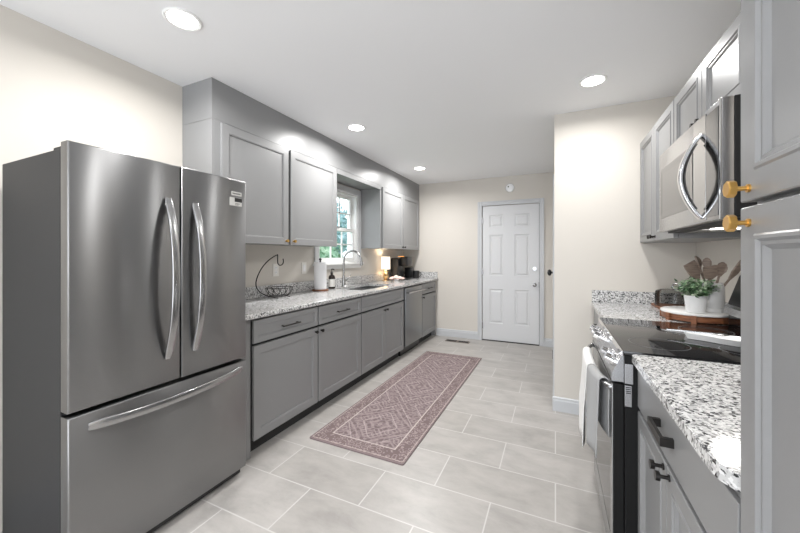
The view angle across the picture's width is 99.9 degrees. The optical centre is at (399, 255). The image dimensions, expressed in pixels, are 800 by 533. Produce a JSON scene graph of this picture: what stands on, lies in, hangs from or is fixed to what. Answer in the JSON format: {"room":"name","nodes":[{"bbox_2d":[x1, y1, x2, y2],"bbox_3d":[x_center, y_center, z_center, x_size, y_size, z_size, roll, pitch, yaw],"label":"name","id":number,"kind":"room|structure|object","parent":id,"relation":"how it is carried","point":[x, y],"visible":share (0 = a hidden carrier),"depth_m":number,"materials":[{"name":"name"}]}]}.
{"room":"kitchen","nodes":[
{"label":"kitchen","id":0,"kind":"room"},
{"bbox_2d":[0,5,402,531],"bbox_3d":[-1.618,0.060,2.232,0.150,2.440,7.894,0,0,25],"label":"wall","id":1,"kind":"structure","parent":0,"point":[56,87],"depth_m":1.83,"materials":[{"name":"beige paint"}]},
{"bbox_2d":[182,118,336,246],"bbox_3d":[-1.053,-0.491,2.858,0.348,0.806,1.364,0,0,25],"label":"upper cabinet","id":2,"kind":"object","parent":1,"relation":"attached to","point":[291,196],"visible":0.88,"depth_m":2.63,"materials":[{"name":"grey paint"}]},
{"bbox_2d":[273,264,278,275],"bbox_3d":[-1.137,0.135,3.082,0.008,0.115,0.070,0,0,25],"label":"wall outlet","id":3,"kind":"object","parent":1,"relation":"attached to","point":[275,266],"visible":0.91,"depth_m":3.08,"materials":[{"name":"white plastic"}]},
{"bbox_2d":[301,262,305,273],"bbox_3d":[-0.978,0.130,3.426,0.009,0.115,0.070,0,0,25],"label":"light switch","id":4,"kind":"object","parent":1,"relation":"attached to","point":[303,264],"visible":1,"depth_m":3.42,"materials":[{"name":"white plastic"}]},
{"bbox_2d":[246,272,390,299],"bbox_3d":[-0.727,0.316,3.951,0.020,0.100,3.722,0,0,25],"label":"backsplash","id":5,"kind":"structure","parent":1,"relation":"attached to","point":[251,292],"depth_m":3.35,"materials":[{"name":"stone"}]},
{"bbox_2d":[314,184,360,261],"bbox_3d":[-0.712,-0.375,3.992,0.018,0.930,0.930,0,0,25],"label":"trim","id":6,"kind":"structure","parent":1,"relation":"attached to","point":[343,188],"depth_m":4.35,"materials":[{"name":"grey paint"}]},
{"bbox_2d":[319,190,356,262],"bbox_3d":[-0.782,-0.340,4.025,0.142,0.860,0.790,0,0,25],"label":"window","id":7,"kind":"structure","parent":1,"relation":"in","point":[351,229],"depth_m":4.33,"materials":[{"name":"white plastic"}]},
{"bbox_2d":[313,262,363,269],"bbox_3d":[-0.700,0.124,3.987,0.047,0.071,0.970,0,0,25],"label":"trim","id":8,"kind":"structure","parent":1,"relation":"attached to","point":[349,264],"depth_m":4.01,"materials":[{"name":"white wood"}]},
{"bbox_2d":[360,185,418,249],"bbox_3d":[-0.083,-0.491,4.957,0.348,0.806,1.357,0,0,25],"label":"upper cabinet","id":9,"kind":"object","parent":1,"relation":"attached to","point":[389,218],"visible":0.98,"depth_m":4.48,"materials":[{"name":"grey paint"}]},
{"bbox_2d":[182,77,418,200],"bbox_3d":[-0.590,-1.027,3.916,0.300,0.264,3.672,0,0,25],"label":"soffit","id":10,"kind":"structure","parent":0,"point":[208,98],"depth_m":2.67,"materials":[{"name":"grey paint"}]},
{"bbox_2d":[337,168,380,189],"bbox_3d":[-0.583,-0.864,3.916,0.314,0.058,0.949,0,0,25],"label":"window valance","id":11,"kind":"object","parent":10,"relation":"attached to","point":[343,177],"visible":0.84,"depth_m":3.93,"materials":[{"name":"grey paint"}]},
{"bbox_2d":[0,335,605,532],"bbox_3d":[-0.079,1.330,1.521,3.540,0.100,7.894,0,0,25],"label":"floor","id":12,"kind":"structure","parent":0,"point":[498,458],"depth_m":1.95,"materials":[{"name":"tile"}]},
{"bbox_2d":[2,140,245,532],"bbox_3d":[-1.310,0.425,1.722,0.677,1.710,0.793,0,0,25],"label":"refrigerator","id":13,"kind":"object","parent":12,"relation":"on","point":[124,275],"visible":1,"depth_m":1.44,"materials":[{"name":"grey metal"}]},
{"bbox_2d":[239,306,318,460],"bbox_3d":[-1.071,0.839,2.477,0.634,0.882,0.748,0,0,25],"label":"base cabinet","id":14,"kind":"object","parent":12,"relation":"on","point":[281,358],"visible":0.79,"depth_m":2.33,"materials":[{"name":"grey paint"}]},
{"bbox_2d":[246,278,437,319],"bbox_3d":[-0.451,0.381,3.823,0.628,0.030,3.722,0,0,25],"label":"countertop","id":15,"kind":"structure","parent":14,"relation":"on","point":[264,306],"depth_m":2.92,"materials":[{"name":"stone"}]},
{"bbox_2d":[255,254,292,297],"bbox_3d":[-1.076,0.178,2.892,0.216,0.376,0.350,0,0,25],"label":"fruit stand","id":16,"kind":"object","parent":15,"relation":"on","point":[291,287],"visible":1,"depth_m":2.88,"materials":[{"name":"grey metal"}]},
{"bbox_2d":[265,286,292,296],"bbox_3d":[-1.054,0.318,2.939,0.216,0.079,0.247,0,0,25],"label":"basket","id":17,"kind":"object","parent":16,"relation":"on","point":[291,287],"depth_m":2.91,"materials":[{"name":"grey metal"}]},
{"bbox_2d":[312,258,328,290],"bbox_3d":[-0.827,0.196,3.489,0.170,0.338,0.170,0,0,25],"label":"paper towel holder","id":18,"kind":"object","parent":15,"relation":"on","point":[320,259],"visible":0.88,"depth_m":3.46,"materials":[{"name":"brown wood"}]},
{"bbox_2d":[314,262,326,289],"bbox_3d":[-0.827,0.211,3.489,0.128,0.278,0.128,0,0,25],"label":"paper towel roll","id":19,"kind":"object","parent":18,"relation":"on","point":[320,268],"visible":1,"depth_m":3.44,"materials":[{"name":"white paper"}]},
{"bbox_2d":[328,269,334,288],"bbox_3d":[-0.750,0.255,3.701,0.076,0.220,0.074,0,0,25],"label":"soap bottle","id":20,"kind":"object","parent":15,"relation":"on","point":[331,279],"visible":1,"depth_m":3.67,"materials":[{"name":"black plastic"}]},
{"bbox_2d":[341,250,362,286],"bbox_3d":[-0.538,0.152,3.916,0.283,0.428,0.133,0,0,25],"label":"faucet","id":21,"kind":"object","parent":15,"relation":"on","point":[344,280],"visible":1,"depth_m":3.91,"materials":[{"name":"silver metal"}]},
{"bbox_2d":[348,286,383,289],"bbox_3d":[-0.401,0.488,3.947,0.388,0.183,0.778,0,0,25],"label":"sink","id":22,"kind":"object","parent":15,"relation":"in","point":[364,287],"visible":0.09,"depth_m":4.29,"materials":[{"name":"silver metal"}]},
{"bbox_2d":[381,257,389,280],"bbox_3d":[-0.207,0.193,4.866,0.132,0.344,0.132,0,0,25],"label":"table lamp","id":23,"kind":"object","parent":15,"relation":"on","point":[385,261],"visible":1,"depth_m":4.82,"materials":[{"name":"gold metal"}]},
{"bbox_2d":[389,275,404,280],"bbox_3d":[-0.053,0.324,4.781,0.248,0.084,0.190,0,0,-44],"label":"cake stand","id":24,"kind":"object","parent":15,"relation":"on","point":[396,278],"visible":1,"depth_m":4.76,"materials":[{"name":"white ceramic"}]},
{"bbox_2d":[391,256,412,279],"bbox_3d":[0.039,0.190,5.149,0.290,0.351,0.260,0,0,25],"label":"coffee maker","id":25,"kind":"object","parent":15,"relation":"on","point":[397,264],"visible":0.8,"depth_m":5.09,"materials":[{"name":"black plastic"}]},
{"bbox_2d":[405,267,413,277],"bbox_3d":[0.153,0.281,5.443,0.110,0.169,0.150,0,0,25],"label":"coffee canister","id":26,"kind":"object","parent":15,"relation":"on","point":[408,270],"visible":0.77,"depth_m":5.38,"materials":[{"name":"black plastic"}]},
{"bbox_2d":[413,271,420,277],"bbox_3d":[0.262,0.305,5.359,0.110,0.120,0.132,0,0,-31],"label":"mug","id":27,"kind":"object","parent":15,"relation":"on","point":[415,273],"visible":0.95,"depth_m":5.32,"materials":[{"name":"black ceramic"}]},
{"bbox_2d":[403,271,437,277],"bbox_3d":[0.330,0.316,5.501,0.597,0.100,0.020,0,0,25],"label":"side splash","id":28,"kind":"object","parent":15,"relation":"on","point":[423,274],"visible":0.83,"depth_m":5.44,"materials":[{"name":"stone"}]},
{"bbox_2d":[311,297,360,412],"bbox_3d":[-0.774,0.839,3.117,0.634,0.882,0.659,0,0,25],"label":"base cabinet","id":29,"kind":"object","parent":12,"relation":"on","point":[339,324],"visible":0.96,"depth_m":2.96,"materials":[{"name":"grey paint"}]},
{"bbox_2d":[355,288,403,383],"bbox_3d":[-0.425,0.839,3.879,0.629,0.882,1.013,0,0,25],"label":"base cabinet","id":30,"kind":"object","parent":12,"relation":"on","point":[382,313],"visible":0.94,"depth_m":3.69,"materials":[{"name":"grey paint"}]},
{"bbox_2d":[310,351,481,465],"bbox_3d":[0.189,1.276,3.256,0.724,0.008,2.344,0,0,25],"label":"runner rug","id":31,"kind":"object","parent":12,"relation":"on","point":[389,423],"visible":1,"depth_m":2.74,"materials":[{"name":"pink fabric"}]},
{"bbox_2d":[398,284,424,355],"bbox_3d":[-0.064,0.841,4.624,0.656,0.878,0.634,0,0,25],"label":"dishwasher","id":32,"kind":"object","parent":12,"relation":"on","point":[412,300],"visible":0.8,"depth_m":4.46,"materials":[{"name":"silver metal"}]},
{"bbox_2d":[418,281,435,343],"bbox_3d":[0.196,0.839,5.216,0.634,0.882,0.652,0,0,25],"label":"base cabinet","id":33,"kind":"object","parent":12,"relation":"on","point":[429,294],"visible":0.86,"depth_m":5.08,"materials":[{"name":"grey paint"}]},
{"bbox_2d":[445,339,469,343],"bbox_3d":[0.854,1.277,4.993,0.360,0.005,0.110,0,0,25],"label":"floor vent","id":34,"kind":"object","parent":12,"relation":"in","point":[449,340],"visible":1,"depth_m":4.99,"materials":[{"name":"brown metal"}]},
{"bbox_2d":[593,310,599,325],"bbox_3d":[1.635,0.839,2.166,0.666,0.882,0.782,0,0,25],"label":"base cabinet","id":35,"kind":"object","parent":12,"relation":"on","point":[596,315],"visible":0.05,"depth_m":2.48,"materials":[{"name":"grey paint"}]},
{"bbox_2d":[591,302,728,325],"bbox_3d":[1.644,0.381,2.168,0.650,0.030,0.797,0,0,25],"label":"countertop","id":36,"kind":"structure","parent":35,"relation":"on","point":[603,309],"depth_m":2.19,"materials":[{"name":"stone"}]},
{"bbox_2d":[651,303,684,308],"bbox_3d":[1.882,0.357,2.259,0.246,0.016,0.370,0,0,25],"label":"wooden board","id":37,"kind":"object","parent":36,"relation":"on","point":[659,305],"visible":0.29,"depth_m":2.38,"materials":[{"name":"brown wood"}]},
{"bbox_2d":[654,283,681,304],"bbox_3d":[1.900,0.269,2.311,0.240,0.160,0.240,0,0,25],"label":"toaster","id":38,"kind":"object","parent":37,"relation":"on","point":[657,292],"visible":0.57,"depth_m":2.40,"materials":[{"name":"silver metal"}]},
{"bbox_2d":[660,306,728,324],"bbox_3d":[1.680,0.338,1.906,0.326,0.055,0.326,0,0,25],"label":"tray","id":39,"kind":"object","parent":36,"relation":"on","point":[679,313],"visible":0.72,"depth_m":1.80,"materials":[{"name":"brown wood"}]},
{"bbox_2d":[671,276,721,312],"bbox_3d":[1.608,0.212,1.825,0.212,0.196,0.216,0,0,42],"label":"potted plant","id":40,"kind":"object","parent":39,"relation":"on","point":[695,300],"visible":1,"depth_m":1.80,"materials":[{"name":"green plant"}]},
{"bbox_2d":[698,282,724,312],"bbox_3d":[1.719,0.231,1.855,0.110,0.158,0.110,0,0,25],"label":"utensil crock","id":41,"kind":"object","parent":39,"relation":"on","point":[715,301],"visible":0.49,"depth_m":1.81,"materials":[{"name":"white ceramic"}]},
{"bbox_2d":[684,260,699,281],"bbox_3d":[1.663,0.161,1.872,0.163,0.271,0.031,0,0,9],"label":"wooden spatula","id":42,"kind":"object","parent":41,"relation":"in","point":[692,268],"visible":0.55,"depth_m":1.87,"materials":[{"name":"brown wood"}]},
{"bbox_2d":[694,256,705,280],"bbox_3d":[1.700,0.149,1.882,0.048,0.293,0.095,0,0,-8],"label":"wooden spoon","id":43,"kind":"object","parent":41,"relation":"in","point":[698,260],"visible":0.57,"depth_m":1.90,"materials":[{"name":"brown wood"}]},
{"bbox_2d":[702,258,711,280],"bbox_3d":[1.728,0.154,1.876,0.032,0.282,0.071,0,0,2],"label":"wooden spoon","id":44,"kind":"object","parent":41,"relation":"in","point":[706,261],"visible":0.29,"depth_m":1.89,"materials":[{"name":"brown wood"}]},
{"bbox_2d":[703,265,717,280],"bbox_3d":[1.694,0.174,1.832,0.091,0.244,0.042,0,0,-21],"label":"wooden spatula","id":45,"kind":"object","parent":41,"relation":"in","point":[709,272],"visible":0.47,"depth_m":1.82,"materials":[{"name":"brown wood"}]},
{"bbox_2d":[716,262,727,282],"bbox_3d":[1.747,0.166,1.851,0.089,0.259,0.021,0,0,14],"label":"wooden spoon","id":46,"kind":"object","parent":41,"relation":"in","point":[722,267],"visible":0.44,"depth_m":1.84,"materials":[{"name":"brown wood"}]},
{"bbox_2d":[724,260,740,286],"bbox_3d":[1.765,0.160,1.817,0.172,0.274,0.041,0,0,28],"label":"wooden spatula","id":47,"kind":"object","parent":41,"relation":"in","point":[737,268],"visible":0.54,"depth_m":1.80,"materials":[{"name":"brown wood"}]},
{"bbox_2d":[587,275,740,532],"bbox_3d":[1.255,0.689,1.485,0.757,1.183,0.761,0,0,25],"label":"range","id":48,"kind":"object","parent":12,"relation":"on","point":[614,342],"visible":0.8,"depth_m":1.29,"materials":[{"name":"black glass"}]},
{"bbox_2d":[579,347,595,446],"bbox_3d":[0.930,0.693,1.672,0.068,0.405,0.306,0,0,25],"label":"dish towel","id":49,"kind":"object","parent":48,"relation":"hanging from","point":[587,358],"visible":0.72,"depth_m":1.64,"materials":[{"name":"white fabric"}]},
{"bbox_2d":[586,364,608,457],"bbox_3d":[0.838,0.655,1.441,0.058,0.330,0.181,0,0,15],"label":"dish towel","id":50,"kind":"object","parent":48,"relation":"hanging from","point":[597,394],"visible":0.99,"depth_m":1.42,"materials":[{"name":"grey fabric"}]},
{"bbox_2d":[598,317,740,364],"bbox_3d":[1.253,0.369,1.488,0.574,0.021,0.756,0,0,25],"label":"cooktop","id":51,"kind":"object","parent":48,"relation":"in","point":[627,337],"depth_m":1.42,"materials":[{"name":"black glass"}]},
{"bbox_2d":[684,332,740,346],"bbox_3d":[1.328,0.345,1.373,0.109,0.024,0.255,0,0,-36],"label":"spoon rest","id":52,"kind":"object","parent":48,"relation":"on","point":[726,340],"visible":0.63,"depth_m":1.39,"materials":[{"name":"white ceramic"}]},
{"bbox_2d":[666,328,728,335],"bbox_3d":[1.261,0.328,1.430,0.201,0.016,0.037,0,0,43],"label":"spoon","id":53,"kind":"object","parent":52,"relation":"on","point":[668,329],"visible":1,"depth_m":1.42,"materials":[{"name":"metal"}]},
{"bbox_2d":[638,371,740,532],"bbox_3d":[0.990,0.839,0.771,0.665,0.882,0.756,0,0,25],"label":"base cabinet","id":54,"kind":"object","parent":12,"relation":"on","point":[678,493],"visible":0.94,"depth_m":0.87,"materials":[{"name":"grey paint"}]},
{"bbox_2d":[632,354,740,492],"bbox_3d":[0.997,0.381,0.768,0.650,0.030,0.756,0,0,25],"label":"countertop","id":55,"kind":"structure","parent":54,"relation":"on","point":[703,398],"depth_m":0.84,"materials":[{"name":"stone"}]},
{"bbox_2d":[722,0,799,532],"bbox_3d":[0.731,0.060,0.205,0.661,2.439,0.485,0,0,25],"label":"pantry cabinet","id":56,"kind":"object","parent":12,"relation":"on","point":[770,29],"visible":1,"depth_m":0.49,"materials":[{"name":"grey paint"}]},
{"bbox_2d":[0,0,740,184],"bbox_3d":[-0.079,-1.210,1.521,3.540,0.100,7.894,0,0,25],"label":"ceiling","id":57,"kind":"structure","parent":0,"point":[458,90],"depth_m":1.95,"materials":[{"name":"paint"}]},
{"bbox_2d":[162,7,202,30],"bbox_3d":[-1.066,-1.155,1.650,0.168,0.008,0.168,0,0,25],"label":"recessed light","id":58,"kind":"object","parent":57,"relation":"in","point":[180,18],"visible":1,"depth_m":1.64,"materials":[{"name":"white plastic"}]},
{"bbox_2d":[347,124,365,130],"bbox_3d":[-0.395,-1.155,3.047,0.168,0.008,0.168,0,0,25],"label":"recessed light","id":59,"kind":"object","parent":57,"relation":"in","point":[353,127],"visible":1,"depth_m":3.04,"materials":[{"name":"white plastic"}]},
{"bbox_2d":[414,167,425,169],"bbox_3d":[0.264,-1.155,4.472,0.168,0.008,0.168,0,0,25],"label":"recessed light","id":60,"kind":"object","parent":57,"relation":"in","point":[415,168],"visible":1,"depth_m":4.47,"materials":[{"name":"white plastic"}]},
{"bbox_2d":[579,74,607,87],"bbox_3d":[1.279,-1.155,2.229,0.168,0.008,0.168,0,0,25],"label":"recessed light","id":61,"kind":"object","parent":57,"relation":"in","point":[596,79],"visible":1,"depth_m":2.22,"materials":[{"name":"white plastic"}]},
{"bbox_2d":[403,172,553,338],"bbox_3d":[1.151,0.060,5.217,2.372,2.440,0.150,0,0,25],"label":"wall","id":62,"kind":"structure","parent":0,"point":[448,211],"depth_m":5.22,"materials":[{"name":"beige paint"}]},
{"bbox_2d":[436,328,477,339],"bbox_3d":[0.884,1.222,5.251,0.658,0.116,0.013,0,0,25],"label":"baseboard","id":63,"kind":"structure","parent":62,"relation":"attached to","point":[439,331],"depth_m":5.24,"materials":[{"name":"grey paint"}]},
{"bbox_2d":[506,184,513,191],"bbox_3d":[1.602,-0.985,4.902,0.124,0.124,0.044,0,0,25],"label":"smoke detector","id":64,"kind":"object","parent":62,"relation":"attached to","point":[509,187],"visible":1,"depth_m":4.89,"materials":[{"name":"white plastic"}]},
{"bbox_2d":[482,203,538,345],"bbox_3d":[1.614,0.270,4.944,0.809,2.020,0.158,0,0,25],"label":"door","id":65,"kind":"structure","parent":62,"relation":"in","point":[510,271],"depth_m":4.92,"materials":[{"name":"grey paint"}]},
{"bbox_2d":[478,198,543,346],"bbox_3d":[1.603,0.236,4.916,0.929,2.087,0.018,0,0,25],"label":"trim","id":66,"kind":"structure","parent":62,"relation":"attached to","point":[540,201],"depth_m":4.78,"materials":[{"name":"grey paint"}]},
{"bbox_2d":[544,338,552,346],"bbox_3d":[2.087,1.222,4.695,0.135,0.116,0.013,0,0,25],"label":"baseboard","id":67,"kind":"structure","parent":62,"relation":"attached to","point":[548,342],"depth_m":4.70,"materials":[{"name":"grey paint"}]},
{"bbox_2d":[554,96,695,399],"bbox_3d":[2.230,0.060,3.570,1.068,2.440,2.236,0,0,25],"label":"wall partition","id":68,"kind":"structure","parent":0,"point":[597,245],"depth_m":2.65,"materials":[{"name":"beige paint"}]},
{"bbox_2d":[547,269,552,358],"bbox_3d":[1.713,0.261,3.770,0.099,2.018,0.752,0,0,25],"label":"door","id":69,"kind":"structure","parent":68,"relation":"in","point":[549,272],"depth_m":3.48,"materials":[{"name":"grey paint"}]},
{"bbox_2d":[553,174,553,373],"bbox_3d":[1.723,0.235,3.765,0.016,2.090,0.882,0,0,25],"label":"trim","id":70,"kind":"structure","parent":68,"relation":"attached to","point":[553,174],"depth_m":3.37,"materials":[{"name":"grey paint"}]},
{"bbox_2d":[553,396,585,415],"bbox_3d":[1.475,1.222,2.680,0.471,0.116,0.013,0,0,25],"label":"baseboard","id":71,"kind":"structure","parent":68,"relation":"attached to","point":[560,404],"depth_m":2.73,"materials":[{"name":"grey paint"}]},
{"bbox_2d":[592,290,684,304],"bbox_3d":[1.799,0.320,2.524,0.624,0.092,0.020,0,0,25],"label":"side splash","id":72,"kind":"object","parent":68,"relation":"attached to","point":[630,297],"visible":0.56,"depth_m":2.53,"materials":[{"name":"stone"}]},
{"bbox_2d":[696,239,740,302],"bbox_3d":[0.990,0.060,-0.205,0.150,2.440,5.658,0,0,25],"label":"wall","id":73,"kind":"structure","parent":0,"point":[727,251],"depth_m":1.98,"materials":[{"name":"beige paint"}]},
{"bbox_2d":[640,100,740,242],"bbox_3d":[1.776,-0.468,2.109,0.362,0.755,0.794,0,0,25],"label":"upper cabinet","id":74,"kind":"object","parent":73,"relation":"attached to","point":[660,137],"visible":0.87,"depth_m":2.14,"materials":[{"name":"grey paint"}]},
{"bbox_2d":[674,11,740,141],"bbox_3d":[1.448,-0.695,1.399,0.362,0.300,0.761,0,0,25],"label":"upper cabinet","id":75,"kind":"object","parent":73,"relation":"attached to","point":[718,75],"visible":0.34,"depth_m":1.38,"materials":[{"name":"grey paint"}]},
{"bbox_2d":[660,94,756,233],"bbox_3d":[1.400,-0.327,1.421,0.465,0.427,0.757,0,0,25],"label":"microwave","id":76,"kind":"object","parent":75,"relation":"attached to","point":[694,170],"visible":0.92,"depth_m":1.29,"materials":[{"name":"silver metal"}]},
{"label":"outside","id":77,"kind":"structure","parent":0,"visible":0},
{"bbox_3d":[-5.455,1.680,10.233,13.510,0.200,18.000,0,0,25],"label":"ground","id":78,"kind":"structure","parent":77,"visible":0},
{"bbox_2d":[320,242,343,257],"bbox_3d":[-2.206,0.527,7.632,1.758,2.373,2.785,0,0,25],"label":"bush","id":79,"kind":"object","parent":78,"relation":"on","point":[324,251],"visible":0.05,"depth_m":7.61,"materials":[{"name":"green plant"}]},
{"bbox_2d":[333,201,346,256],"bbox_3d":[-3.627,-0.414,11.946,3.896,3.988,4.975,0,0,25],"label":"tree","id":80,"kind":"object","parent":78,"relation":"on","point":[343,221],"visible":0.07,"depth_m":11.88,"materials":[{"name":"green plant"}]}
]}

